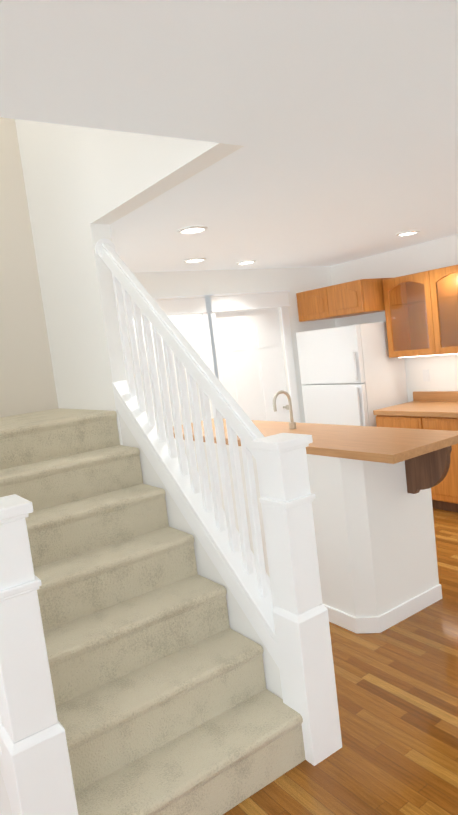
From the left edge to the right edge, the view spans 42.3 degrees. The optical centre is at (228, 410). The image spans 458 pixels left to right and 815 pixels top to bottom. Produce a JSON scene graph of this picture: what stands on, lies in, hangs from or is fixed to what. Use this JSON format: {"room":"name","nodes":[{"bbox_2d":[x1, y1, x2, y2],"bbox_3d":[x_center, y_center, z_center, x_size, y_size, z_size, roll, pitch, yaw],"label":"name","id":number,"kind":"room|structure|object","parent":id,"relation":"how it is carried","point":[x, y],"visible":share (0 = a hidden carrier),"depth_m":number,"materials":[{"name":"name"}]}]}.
{"room":"kitchen","nodes":[
{"label":"kitchen","id":0,"kind":"room"},
{"bbox_2d":[0,117,58,417],"bbox_3d":[-3.843,-0.776,2.426,6.280,5.300,0.120,-11,7,-34],"label":"wall","id":1,"kind":"structure","parent":0,"point":[27,383],"depth_m":4.04,"materials":[{"name":"beige paint"}]},
{"bbox_2d":[15,119,243,444],"bbox_3d":[-0.661,-1.241,3.182,0.120,5.300,2.270,-11,7,-34],"label":"wall","id":2,"kind":"structure","parent":0,"point":[85,187],"depth_m":3.43,"materials":[{"name":"white paint"}]},
{"bbox_2d":[121,267,335,425],"bbox_3d":[-0.101,-0.166,5.972,3.590,2.450,0.120,-11,7,-34],"label":"wall","id":3,"kind":"structure","parent":0,"point":[190,327],"depth_m":5.79,"materials":[{"name":"white paint"}]},
{"bbox_2d":[123,290,300,422],"bbox_3d":[-0.041,-0.047,5.919,2.010,2.212,0.040,-11,7,-34],"label":"trim","id":4,"kind":"structure","parent":3,"relation":"attached to","point":[208,306],"depth_m":5.88,"materials":[{"name":"white"}]},
{"bbox_2d":[215,307,290,421],"bbox_3d":[0.319,-0.043,6.201,0.844,2.034,0.120,-11,7,-34],"label":"back door","id":5,"kind":"structure","parent":3,"relation":"in","point":[252,358],"depth_m":6.19,"materials":[{"name":"white"}]},
{"bbox_2d":[0,0,457,272],"bbox_3d":[0.931,-1.284,2.262,14.000,0.300,9.000,-11,7,-34],"label":"ceiling","id":6,"kind":"structure","parent":0,"point":[337,120],"depth_m":1.93,"materials":[{"name":"white paint"}]},
{"bbox_2d":[178,226,207,233],"bbox_3d":[-0.230,-1.147,3.760,0.194,0.011,0.194,-11,7,-34],"label":"recessed light","id":7,"kind":"object","parent":6,"relation":"in","point":[191,229],"visible":1,"depth_m":3.74,"materials":[{"name":"white plastic"}]},
{"bbox_2d":[184,258,205,262],"bbox_3d":[-0.289,-1.277,5.034,0.194,0.011,0.194,-11,7,-34],"label":"recessed light","id":8,"kind":"object","parent":6,"relation":"in","point":[193,260],"visible":1,"depth_m":5.01,"materials":[{"name":"white plastic"}]},
{"bbox_2d":[236,260,255,264],"bbox_3d":[0.162,-1.386,5.542,0.194,0.011,0.194,-11,7,-34],"label":"recessed light","id":9,"kind":"object","parent":6,"relation":"in","point":[245,262],"visible":1,"depth_m":5.51,"materials":[{"name":"white plastic"}]},
{"bbox_2d":[396,230,419,235],"bbox_3d":[1.497,-1.484,4.960,0.194,0.011,0.194,-11,7,-34],"label":"recessed light","id":10,"kind":"object","parent":6,"relation":"in","point":[407,233],"visible":1,"depth_m":4.94,"materials":[{"name":"white plastic"}]},
{"bbox_2d":[223,508,457,814],"bbox_3d":[1.248,1.342,2.545,14.000,0.120,9.000,-11,7,-34],"label":"floor","id":11,"kind":"structure","parent":0,"point":[397,700],"depth_m":2.54,"materials":[{"name":"brown wood"}]},
{"bbox_2d":[0,238,341,814],"bbox_3d":[-0.871,0.293,2.961,1.256,2.367,2.445,-11,7,-34],"label":"staircase","id":12,"kind":"structure","parent":11,"relation":"on","point":[165,645],"depth_m":2.47,"materials":[{"name":"carpet"}]},
{"bbox_2d":[184,442,441,633],"bbox_3d":[0.345,0.682,4.326,0.651,1.020,2.220,-11,7,-34],"label":"base cabinet","id":13,"kind":"object","parent":11,"relation":"on","point":[370,489],"depth_m":3.39,"materials":[{"name":"white paint"}]},
{"bbox_2d":[173,418,457,465],"bbox_3d":[0.340,0.164,4.134,0.649,0.045,2.550,-11,7,-34],"label":"countertop","id":14,"kind":"structure","parent":13,"relation":"on","point":[389,445],"depth_m":3.36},
{"bbox_2d":[296,321,407,426],"bbox_3d":[1.321,-0.015,6.262,0.705,1.750,0.860,-11,7,-34],"label":"fridge","id":15,"kind":"object","parent":11,"relation":"on","point":[354,375],"visible":0.56,"depth_m":5.91,"materials":[{"name":"white metal"}]},
{"bbox_2d":[373,391,457,511],"bbox_3d":[2.007,0.361,5.487,0.636,1.010,1.090,-11,7,-34],"label":"base cabinet","id":16,"kind":"object","parent":11,"relation":"on","point":[433,410],"visible":0.46,"depth_m":5.33,"materials":[{"name":"brown wood"}]},
{"bbox_2d":[330,234,457,401],"bbox_3d":[2.051,-0.417,5.884,0.120,2.450,2.480,-11,7,-34],"label":"wall","id":17,"kind":"structure","parent":0,"point":[432,255],"depth_m":5.93,"materials":[{"name":"white paint"}]},
{"bbox_2d":[296,278,389,321],"bbox_3d":[1.245,-1.151,6.170,0.624,0.310,0.920,-11,7,-34],"label":"upper cabinet","id":18,"kind":"object","parent":17,"relation":"attached to","point":[356,297],"visible":0.92,"depth_m":5.85,"materials":[{"name":"brown wood"}]},
{"bbox_2d":[382,265,457,357],"bbox_3d":[1.972,-0.906,5.445,0.338,0.772,1.070,-11,7,-34],"label":"upper cabinet","id":19,"kind":"object","parent":17,"relation":"attached to","point":[421,312],"visible":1,"depth_m":5.62,"materials":[{"name":"brown wood"}]},
{"bbox_2d":[422,369,429,380],"bbox_3d":[1.964,-0.353,5.910,0.010,0.118,0.072,-11,7,-34],"label":"electrical outlet","id":20,"kind":"object","parent":17,"relation":"attached to","point":[426,375],"visible":1,"depth_m":5.91,"materials":[{"name":"white plastic"}]}
]}

